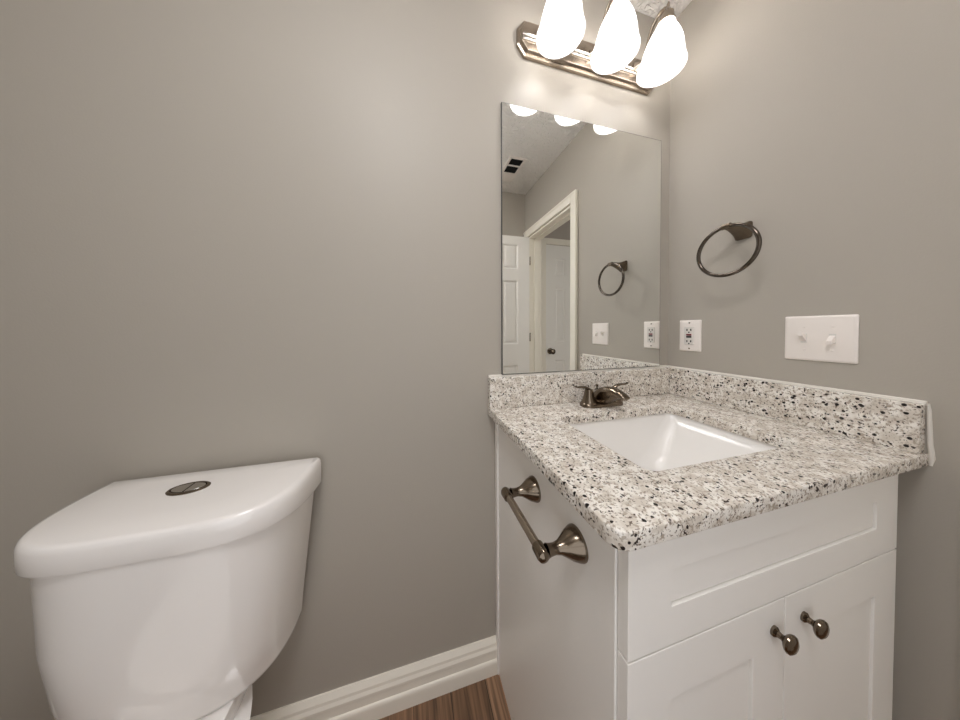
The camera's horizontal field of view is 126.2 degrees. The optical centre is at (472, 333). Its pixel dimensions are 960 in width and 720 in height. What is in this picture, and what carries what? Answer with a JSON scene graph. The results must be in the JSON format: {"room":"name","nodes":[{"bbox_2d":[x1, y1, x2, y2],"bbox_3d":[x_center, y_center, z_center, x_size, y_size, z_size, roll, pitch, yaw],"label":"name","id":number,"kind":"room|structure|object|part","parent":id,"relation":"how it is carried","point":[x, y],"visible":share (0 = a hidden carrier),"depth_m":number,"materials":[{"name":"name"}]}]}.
{"room":"bathroom","nodes":[
{"label":"bathroom","id":0,"kind":"room"},
{"bbox_2d":[0,0,669,719],"bbox_3d":[-0.235,-0.037,0.790,2.365,2.410,0.100,-1,1,-14],"label":"wall","id":1,"kind":"structure","parent":0,"point":[234,233],"depth_m":0.67,"materials":[{"name":"beige paint"}]},
{"bbox_2d":[250,635,496,719],"bbox_3d":[-0.589,1.098,0.656,1.392,0.112,0.019,-1,1,-14],"label":"baseboard","id":2,"kind":"structure","parent":1,"relation":"attached to","point":[382,695],"depth_m":0.75,"materials":[{"name":"white paint"}]},
{"bbox_3d":[-0.588,1.130,0.651,1.392,0.048,0.007,-1,1,-14],"label":"shoe molding","id":3,"kind":"part","parent":2,"relation":"part of","materials":[{"name":"white paint"}]},
{"bbox_2d":[488,367,671,408],"bbox_3d":[0.434,0.193,0.902,0.784,0.102,0.024,-1,1,-14],"label":"backsplash","id":4,"kind":"structure","parent":1,"relation":"attached to","point":[537,389],"depth_m":0.86,"materials":[{"name":"stone"}]},
{"bbox_2d":[501,102,661,374],"bbox_3d":[0.428,-0.317,0.901,0.683,0.904,0.007,-1,1,-14],"label":"wall mirror","id":5,"kind":"object","parent":1,"relation":"attached to","point":[581,201],"visible":1,"depth_m":0.88,"materials":[{"name":"silver mirror"}]},
{"bbox_2d":[516,0,687,95],"bbox_3d":[0.454,-1.003,0.806,0.586,0.211,0.182,-1,1,-14],"label":"vanity light","id":6,"kind":"object","parent":1,"relation":"attached to","point":[557,42],"visible":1,"depth_m":0.81,"materials":[{"name":"white glass"}]},
{"bbox_3d":[0.266,-0.971,0.737,0.140,0.151,0.140,-1,1,-14],"label":"lamp shade","id":7,"kind":"part","parent":6,"relation":"part of","materials":[{"name":"white glass"}]},
{"bbox_3d":[0.270,-0.996,0.730,0.057,0.091,0.057,-1,1,-14],"label":"light bulb","id":8,"kind":"part","parent":6,"relation":"part of","materials":[{"name":"white glass"}]},
{"bbox_3d":[0.434,-0.995,0.885,0.586,0.116,0.020,-1,1,-14],"label":"plate","id":9,"kind":"part","parent":6,"relation":"part of","materials":[{"name":"silver metal"}]},
{"bbox_3d":[0.450,-1.044,0.819,0.042,0.130,0.113,-1,1,-14],"label":"arm","id":10,"kind":"part","parent":6,"relation":"part of","materials":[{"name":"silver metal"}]},
{"bbox_3d":[0.459,-0.973,0.787,0.140,0.151,0.140,-1,1,-14],"label":"lamp shade","id":11,"kind":"part","parent":6,"relation":"part of","materials":[{"name":"white glass"}]},
{"bbox_3d":[0.464,-0.997,0.779,0.057,0.091,0.057,-1,1,-14],"label":"light bulb","id":12,"kind":"part","parent":6,"relation":"part of","materials":[{"name":"white glass"}]},
{"bbox_3d":[0.637,-1.046,0.867,0.042,0.130,0.113,-1,1,-14],"label":"arm","id":13,"kind":"part","parent":6,"relation":"part of","materials":[{"name":"silver metal"}]},
{"bbox_3d":[0.646,-0.975,0.835,0.140,0.151,0.140,-1,1,-14],"label":"lamp shade","id":14,"kind":"part","parent":6,"relation":"part of","materials":[{"name":"white glass"}]},
{"bbox_3d":[0.650,-0.999,0.828,0.057,0.091,0.057,-1,1,-14],"label":"light bulb","id":15,"kind":"part","parent":6,"relation":"part of","materials":[{"name":"white glass"}]},
{"bbox_2d":[379,674,510,719],"bbox_3d":[0.657,1.189,0.550,3.950,0.078,2.350,-1,1,-14],"label":"floor","id":16,"kind":"structure","parent":0,"point":[485,699],"depth_m":0.75,"materials":[{"name":"brown wood"}]},
{"bbox_2d":[13,457,320,719],"bbox_3d":[-0.544,0.752,0.285,0.441,0.817,0.717,-1,1,-14],"label":"toilet","id":17,"kind":"object","parent":16,"relation":"on","point":[168,597],"visible":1,"depth_m":0.45,"materials":[{"name":"white ceramic"}]},
{"bbox_3d":[-0.609,0.382,0.521,0.441,0.076,0.216,-1,1,-14],"label":"tank lid","id":18,"kind":"part","parent":17,"relation":"part of","materials":[{"name":"white ceramic"}]},
{"bbox_2d":[495,423,897,719],"bbox_3d":[0.483,0.711,0.658,0.699,0.875,0.536,-1,1,-14],"label":"vanity cabinet","id":19,"kind":"object","parent":16,"relation":"on","point":[785,613],"visible":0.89,"depth_m":0.42,"materials":[{"name":"white paint"}]},
{"bbox_2d":[501,475,587,563],"bbox_3d":[0.126,0.366,0.490,0.082,0.055,0.205,-1,1,-14],"label":"paper holder","id":20,"kind":"object","parent":19,"relation":"attached to","point":[571,544],"visible":1,"depth_m":0.42,"materials":[{"name":"silver metal"}]},
{"bbox_3d":[0.118,0.365,0.566,0.060,0.055,0.055,-1,1,-14],"label":"post","id":21,"kind":"part","parent":20,"relation":"part of","materials":[{"name":"silver metal"}]},
{"bbox_3d":[0.155,0.368,0.420,0.060,0.055,0.055,-1,1,-14],"label":"post","id":22,"kind":"part","parent":20,"relation":"part of","materials":[{"name":"silver metal"}]},
{"bbox_3d":[0.373,0.756,0.389,0.332,0.608,0.018,-1,1,-14],"label":"cabinet door","id":23,"kind":"part","parent":19,"relation":"part of","materials":[{"name":"white paint"}]},
{"bbox_2d":[488,365,935,551],"bbox_3d":[0.500,0.206,0.659,0.790,0.135,0.538,-1,1,-14],"label":"countertop","id":24,"kind":"structure","parent":19,"relation":"on","point":[828,440],"depth_m":0.52,"materials":[{"name":"white stone"}]},
{"bbox_2d":[574,382,629,408],"bbox_3d":[0.445,0.208,0.835,0.160,0.073,0.157,0,1,30],"label":"bathroom faucet","id":25,"kind":"object","parent":24,"relation":"on","point":[606,396],"visible":1,"depth_m":0.81,"materials":[{"name":"silver metal"}]},
{"bbox_3d":[0.369,0.183,0.818,0.061,0.022,0.017,-1,1,-14],"label":"lever","id":26,"kind":"part","parent":25,"relation":"part of","materials":[{"name":"silver metal"}]},
{"bbox_3d":[0.395,0.211,0.825,0.050,0.052,0.050,-1,1,-14],"label":"handle","id":27,"kind":"part","parent":25,"relation":"part of","materials":[{"name":"silver metal"}]},
{"bbox_3d":[0.444,0.237,0.838,0.160,0.014,0.055,-1,1,-14],"label":"plate","id":28,"kind":"part","parent":25,"relation":"part of","materials":[{"name":"silver metal"}]},
{"bbox_3d":[0.454,0.207,0.799,0.048,0.068,0.128,-1,1,-14],"label":"spout","id":29,"kind":"part","parent":25,"relation":"part of","materials":[{"name":"silver metal"}]},
{"bbox_3d":[0.519,0.182,0.856,0.061,0.022,0.017,-1,1,-14],"label":"lever","id":30,"kind":"part","parent":25,"relation":"part of","materials":[{"name":"silver metal"}]},
{"bbox_2d":[571,413,777,470],"bbox_3d":[0.498,0.358,0.637,0.464,0.167,0.316,-1,1,-14],"label":"sink","id":31,"kind":"object","parent":24,"relation":"in","point":[657,442],"visible":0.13,"depth_m":0.75,"materials":[{"name":"white ceramic"}]},
{"bbox_3d":[0.544,0.365,0.427,0.690,0.166,0.018,-1,1,-14],"label":"drawer","id":32,"kind":"part","parent":19,"relation":"part of","materials":[{"name":"white paint"}]},
{"bbox_3d":[0.510,0.499,0.398,0.030,0.030,0.026,-1,1,-14],"label":"knob","id":33,"kind":"part","parent":19,"relation":"part of","materials":[{"name":"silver metal"}]},
{"bbox_3d":[0.587,0.498,0.418,0.030,0.030,0.026,-1,1,-14],"label":"knob","id":34,"kind":"part","parent":19,"relation":"part of","materials":[{"name":"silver metal"}]},
{"bbox_3d":[0.708,0.753,0.475,0.356,0.608,0.018,-1,1,-14],"label":"cabinet door","id":35,"kind":"part","parent":19,"relation":"part of","materials":[{"name":"white paint"}]},
{"bbox_2d":[629,0,691,19],"bbox_3d":[0.644,-1.272,0.507,3.950,0.060,2.350,-1,1,-14],"label":"ceiling","id":36,"kind":"structure","parent":0,"point":[651,8],"depth_m":0.93,"materials":[{"name":"white paint"}]},
{"bbox_2d":[668,0,959,719],"bbox_3d":[1.047,-0.035,0.321,0.115,2.410,1.450,-1,1,-14],"label":"wall","id":37,"kind":"structure","parent":0,"point":[831,127],"depth_m":0.59,"materials":[{"name":"beige paint"}]},
{"bbox_2d":[680,320,701,351],"bbox_3d":[0.827,0.008,0.927,0.010,0.118,0.073,-1,1,-14],"label":"wall outlet","id":38,"kind":"object","parent":37,"relation":"attached to","point":[690,330],"visible":1,"depth_m":0.92,"materials":[{"name":"white plastic"}]},
{"bbox_2d":[684,327,693,344],"bbox_3d":[0.825,0.008,0.927,0.003,0.067,0.033,-1,1,-14],"label":"receptacle","id":39,"kind":"object","parent":38,"relation":"attached to","point":[688,331],"depth_m":0.93,"materials":[{"name":"white plastic"}]},
{"bbox_2d":[696,221,761,276],"bbox_3d":[0.825,-0.265,0.768,0.088,0.176,0.160,-1,1,-14],"label":"towel ring","id":40,"kind":"object","parent":37,"relation":"attached to","point":[738,230],"visible":1,"depth_m":0.76,"materials":[{"name":"silver metal"}]},
{"bbox_2d":[785,314,859,363],"bbox_3d":[0.896,0.013,0.634,0.022,0.119,0.117,-1,1,-14],"label":"light switch","id":41,"kind":"object","parent":37,"relation":"attached to","point":[825,338],"visible":1,"depth_m":0.63,"materials":[{"name":"white plastic"}]}
]}

